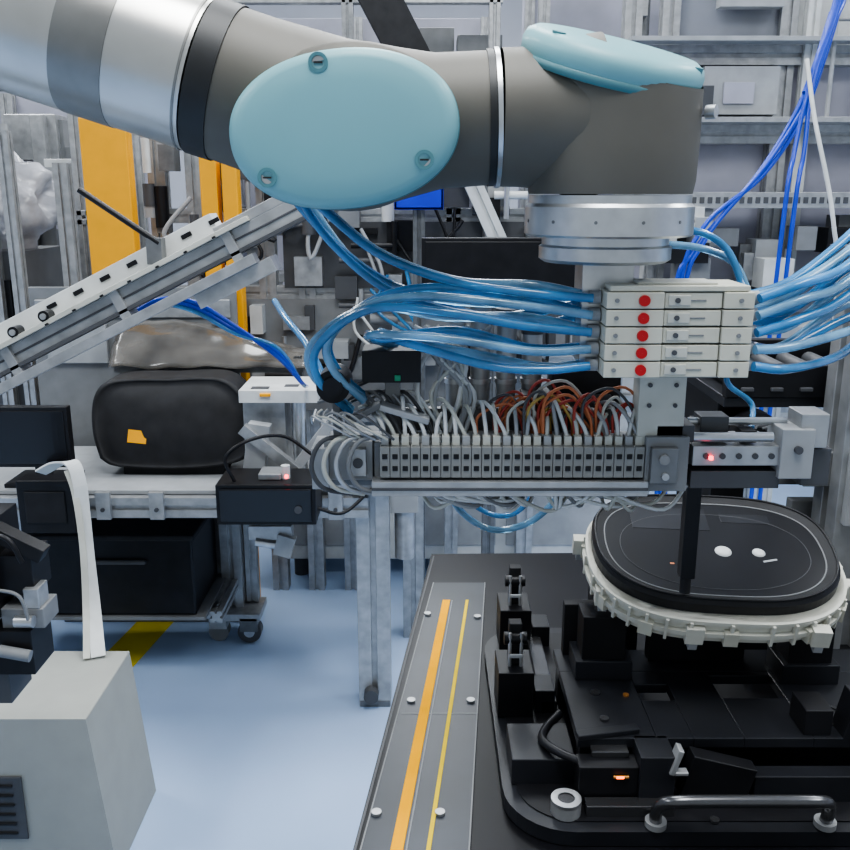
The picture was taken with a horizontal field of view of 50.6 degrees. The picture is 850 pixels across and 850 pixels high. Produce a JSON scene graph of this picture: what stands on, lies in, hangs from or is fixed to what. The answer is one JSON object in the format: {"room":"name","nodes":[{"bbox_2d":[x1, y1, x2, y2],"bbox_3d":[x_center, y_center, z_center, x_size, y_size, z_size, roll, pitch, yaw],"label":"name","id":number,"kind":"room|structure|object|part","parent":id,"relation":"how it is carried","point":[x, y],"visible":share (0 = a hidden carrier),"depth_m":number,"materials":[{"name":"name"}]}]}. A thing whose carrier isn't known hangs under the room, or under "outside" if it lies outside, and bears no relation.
{"room":"workspace","nodes":[
{"label":"workspace","id":0,"kind":"room"},
{"bbox_2d":[0,0,522,284],"bbox_3d":[-0.500,-2.756,8.661,11.000,4.000,0.150,0,14,0],"label":"wall","id":1,"kind":"structure","parent":0,"point":[511,10],"depth_m":8.32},
{"bbox_2d":[51,484,813,849],"bbox_3d":[-0.500,0.686,3.534,11.000,0.102,11.500,0,14,0],"label":"floor","id":2,"kind":"structure","parent":0,"point":[268,742],"depth_m":2.65,"materials":[{"name":"blue concrete"}]},
{"bbox_2d":[0,503,58,702],"bbox_3d":[-0.813,0.627,1.600,0.385,0.985,0.136,0,14,0],"label":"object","id":3,"kind":"object","parent":2,"relation":"on","point":[27,609],"visible":1,"depth_m":1.49,"materials":[{"name":"metal"}]},
{"bbox_2d":[0,130,81,404],"bbox_3d":[-1.590,-0.211,3.411,0.780,1.700,0.390,0,14,0],"label":"metal frame","id":4,"kind":"object","parent":2,"relation":"on","point":[32,203],"visible":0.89,"depth_m":3.19,"materials":[{"name":"metal"}]},
{"bbox_2d":[0,93,151,279],"bbox_3d":[-1.975,-0.529,4.144,1.250,1.950,0.810,0,14,0],"label":"metal frame","id":5,"kind":"object","parent":2,"relation":"on","point":[45,135],"visible":0.15,"depth_m":4.01,"materials":[{"name":"metal"}]},
{"bbox_2d":[0,651,155,849],"bbox_3d":[-0.922,0.792,2.131,0.455,0.400,0.311,0,14,0],"label":"cabinet box","id":6,"kind":"object","parent":2,"relation":"on","point":[76,773],"visible":0.99,"depth_m":2.01,"materials":[{"name":"white metal"}]},
{"bbox_2d":[35,459,105,659],"bbox_3d":[-0.886,0.321,2.299,0.102,0.422,0.387,-10,17,-33],"label":"cable","id":7,"kind":"object","parent":6,"relation":"on","point":[93,634],"visible":1,"depth_m":2.30,"materials":[{"name":"white plastic"}]},
{"bbox_2d":[78,117,139,274],"bbox_3d":[-1.025,-0.144,3.092,0.170,1.730,0.080,0,14,0],"label":"panel","id":8,"kind":"object","parent":2,"relation":"on","point":[106,152],"visible":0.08,"depth_m":2.90,"materials":[{"name":"yellow metal"}]},
{"bbox_2d":[28,287,240,621],"bbox_3d":[-0.960,0.130,3.092,0.680,1.200,0.038,0,14,0],"label":"wall","id":9,"kind":"structure","parent":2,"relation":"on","point":[75,382],"depth_m":3.02,"materials":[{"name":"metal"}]},
{"bbox_2d":[0,187,305,394],"bbox_3d":[-0.863,0.264,1.953,1.274,1.510,0.250,0,14,0],"label":"rail","id":10,"kind":"object","parent":2,"relation":"on","point":[166,263],"visible":0.92,"depth_m":1.75,"materials":[{"name":"metal"}]},
{"bbox_2d":[0,377,423,706],"bbox_3d":[-0.650,0.326,2.798,1.500,0.967,0.605,0,14,0],"label":"bench","id":11,"kind":"object","parent":2,"relation":"on","point":[234,594],"visible":0.57,"depth_m":2.62,"materials":[{"name":"metal"}]},
{"bbox_2d":[0,405,84,487],"bbox_3d":[-1.110,0.048,2.603,0.220,0.237,0.143,0,14,0],"label":"computer monitor","id":12,"kind":"object","parent":11,"relation":"on","point":[36,436],"visible":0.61,"depth_m":2.53,"materials":[{"name":"black plastic"}]},
{"bbox_2d":[16,474,77,532],"bbox_3d":[-1.025,0.215,2.464,0.150,0.150,0.074,0,14,0],"label":"box","id":13,"kind":"object","parent":11,"relation":"attached to","point":[45,502],"visible":0.8,"depth_m":2.43,"materials":[{"name":"black plastic"}]},
{"bbox_2d":[27,518,216,613],"bbox_3d":[-0.965,0.424,2.906,0.530,0.267,0.325,0,14,0],"label":"crate","id":14,"kind":"object","parent":11,"relation":"on","point":[144,565],"visible":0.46,"depth_m":2.77,"materials":[{"name":"black plastic"}]},
{"bbox_2d":[92,369,246,473],"bbox_3d":[-0.749,-0.009,2.719,0.483,0.289,0.187,0,14,0],"label":"case","id":15,"kind":"object","parent":11,"relation":"on","point":[150,421],"visible":0.86,"depth_m":2.65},
{"bbox_2d":[108,319,304,376],"bbox_3d":[-0.670,-0.120,2.893,0.620,0.417,0.181,0,14,0],"label":"plastic-wrapped object","id":16,"kind":"object","parent":11,"relation":"on","point":[172,344],"visible":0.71,"depth_m":2.82,"materials":[{"name":"plastic"}]},
{"bbox_2d":[137,296,308,387],"bbox_3d":[-0.386,-0.173,2.158,0.238,0.314,0.630,8,17,29],"label":"cable","id":17,"kind":"object","parent":11,"relation":"on","point":[190,305],"visible":0.72,"depth_m":1.97,"materials":[{"name":"blue plastic"}]},
{"bbox_2d":[215,434,371,524],"bbox_3d":[-0.311,0.138,2.400,0.468,0.223,0.161,0,14,0],"label":"control box","id":18,"kind":"object","parent":11,"relation":"attached to","point":[283,495],"visible":0.89,"depth_m":2.35,"materials":[{"name":"metal"}]},
{"bbox_2d":[199,157,224,276],"bbox_3d":[-0.698,-0.091,3.106,0.075,1.620,0.080,0,14,0],"label":"post","id":19,"kind":"object","parent":2,"relation":"on","point":[210,182],"visible":0.02,"depth_m":2.91,"materials":[{"name":"yellow metal"}]},
{"bbox_2d":[221,163,260,596],"bbox_3d":[-0.630,-0.081,3.109,0.070,1.600,0.080,0,14,0],"label":"post","id":20,"kind":"object","parent":2,"relation":"on","point":[231,185],"visible":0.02,"depth_m":2.92,"materials":[{"name":"yellow metal"}]},
{"bbox_2d":[140,138,548,589],"bbox_3d":[-0.249,-0.270,3.240,1.438,1.900,0.172,0,14,0],"label":"frame","id":21,"kind":"object","parent":2,"relation":"on","point":[319,286],"visible":0.25,"depth_m":3.17,"materials":[{"name":"metal"}]},
{"bbox_2d":[0,0,718,265],"bbox_3d":[-0.449,-0.065,0.882,1.398,1.084,0.351,3,15,10],"label":"robot arm","id":22,"kind":"object","parent":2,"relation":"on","point":[312,118],"visible":1,"depth_m":0.74},
{"bbox_2d":[272,205,849,532],"bbox_3d":[0.177,-0.090,1.010,0.781,0.435,0.402,0,14,0],"label":"tubing","id":23,"kind":"object","parent":22,"relation":"attached to","point":[533,299],"visible":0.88,"depth_m":0.84,"materials":[{"name":"blue plastic"}]},
{"bbox_2d":[309,265,831,495],"bbox_3d":[0.144,-0.050,0.902,0.512,0.229,0.118,0,14,0],"label":"robot end effector","id":24,"kind":"object","parent":22,"relation":"attached to","point":[698,451],"visible":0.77,"depth_m":0.88,"materials":[{"name":"metal"}]},
{"bbox_2d":[310,324,687,512],"bbox_3d":[0.078,-0.003,0.909,0.392,0.186,0.098,0,14,0],"label":"harness","id":25,"kind":"object","parent":24,"relation":"attached to","point":[538,422],"visible":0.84,"depth_m":0.89,"materials":[{"name":"plastic"}]},
{"bbox_2d":[372,434,647,495],"bbox_3d":[0.083,0.037,0.890,0.269,0.058,0.039,0,14,0],"label":"rail","id":26,"kind":"object","parent":24,"relation":"attached to","point":[516,465],"visible":1,"depth_m":0.88,"materials":[{"name":"metal"}]},
{"bbox_2d":[585,278,759,377],"bbox_3d":[0.227,-0.090,0.833,0.154,0.087,0.066,0,14,0],"label":"valve manifold","id":27,"kind":"object","parent":24,"relation":"attached to","point":[648,327],"visible":0.97,"depth_m":0.81,"materials":[{"name":"white plastic"}]},
{"bbox_2d":[231,0,502,284],"bbox_3d":[-0.391,-1.109,5.286,1.618,2.500,0.810,0,14,0],"label":"wall","id":28,"kind":"structure","parent":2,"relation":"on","point":[439,34],"depth_m":4.92,"materials":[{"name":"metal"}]},
{"bbox_2d":[358,0,445,207],"bbox_3d":[-0.184,-1.005,4.285,0.648,2.801,0.100,0,14,0],"label":"support beam","id":29,"kind":"structure","parent":2,"relation":"on","point":[392,22],"depth_m":4.03,"materials":[{"name":"grey metal"}]},
{"bbox_2d":[394,189,443,579],"bbox_3d":[-0.020,-0.069,3.143,0.160,1.560,0.120,0,14,0],"label":"post","id":30,"kind":"object","parent":2,"relation":"on","point":[434,200],"visible":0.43,"depth_m":2.96,"materials":[{"name":"metal"}]},
{"bbox_2d":[421,237,574,552],"bbox_3d":[0.215,0.111,2.816,0.450,1.375,0.203,0,14,0],"label":"monitor","id":31,"kind":"object","parent":2,"relation":"on","point":[469,257],"visible":0.3,"depth_m":2.56,"materials":[{"name":"metal"}]},
{"bbox_2d":[353,553,849,849],"bbox_3d":[0.595,0.783,1.251,1.410,0.858,1.130,0,14,0],"label":"worktable","id":32,"kind":"object","parent":2,"relation":"on","point":[551,579],"depth_m":1.13,"materials":[{"name":"grey metal"}]},
{"bbox_3d":[0.013,0.362,1.178,0.114,0.008,0.753,1,15,5],"label":"measuring scale strip","id":33,"kind":"part","parent":32,"relation":"part of","materials":[{"name":"grey metal"}]},
{"bbox_2d":[485,564,849,845],"bbox_3d":[0.432,0.282,1.105,0.695,0.200,0.461,0,14,0],"label":"assembly fixture","id":34,"kind":"object","parent":32,"relation":"on","point":[596,719],"depth_m":1.00,"materials":[{"name":"black metal"}]},
{"bbox_2d":[572,494,849,652],"bbox_3d":[0.348,0.173,1.097,0.320,0.120,0.229,0,14,0],"label":"round workpiece","id":35,"kind":"object","parent":34,"relation":"on","point":[767,572],"visible":0.97,"depth_m":1.05,"materials":[{"name":"plastic"}]},
{"bbox_2d":[677,416,701,593],"bbox_3d":[0.291,0.094,0.967,0.025,0.202,0.055,0,14,0],"label":"post","id":36,"kind":"object","parent":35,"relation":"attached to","point":[691,502],"visible":0.59,"depth_m":0.99,"materials":[{"name":"black metal"}]},
{"bbox_3d":[0.324,0.390,0.913,0.196,0.048,0.035,0,14,0],"label":"chrome pull handle","id":37,"kind":"part","parent":34,"relation":"part of","materials":[{"name":"silver metal"}]},
{"bbox_2d":[676,338,832,517],"bbox_3d":[0.790,0.091,1.413,0.720,0.414,0.310,0,14,0],"label":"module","id":38,"kind":"object","parent":32,"relation":"on","point":[803,388],"visible":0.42,"depth_m":1.29,"materials":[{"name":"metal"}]},
{"bbox_2d":[518,0,787,430],"bbox_3d":[1.800,-1.362,5.427,2.400,2.920,0.810,0,14,0],"label":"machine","id":39,"kind":"object","parent":2,"relation":"on","point":[605,16],"visible":0.02,"depth_m":5.52,"materials":[{"name":"metal"}]},
{"bbox_2d":[613,0,849,501],"bbox_3d":[1.798,-1.027,3.572,2.005,3.200,0.529,0,14,0],"label":"equipment rack","id":40,"kind":"object","parent":2,"relation":"on","point":[752,54],"visible":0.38,"depth_m":3.61,"materials":[{"name":"grey metal"}]},
{"bbox_2d":[811,244,849,648],"bbox_3d":[0.605,-0.041,1.218,0.120,0.770,0.180,0,14,0],"label":"column","id":41,"kind":"structure","parent":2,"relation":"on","point":[831,504],"depth_m":1.24,"materials":[{"name":"metal"}]},
{"bbox_2d":[290,301,612,575],"bbox_3d":[0.090,-0.090,3.664,1.380,1.340,0.500,0,14,0],"label":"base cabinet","id":42,"kind":"object","parent":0,"point":[553,533],"depth_m":3.56,"materials":[{"name":"grey metal"}]},
{"bbox_2d":[654,0,845,499],"bbox_3d":[1.237,-1.043,2.833,0.843,3.602,0.348,-6,16,-23],"label":"overhead cables","id":43,"kind":"object","parent":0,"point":[805,106],"visible":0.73,"depth_m":2.83,"materials":[{"name":"blue plastic"}]}
]}

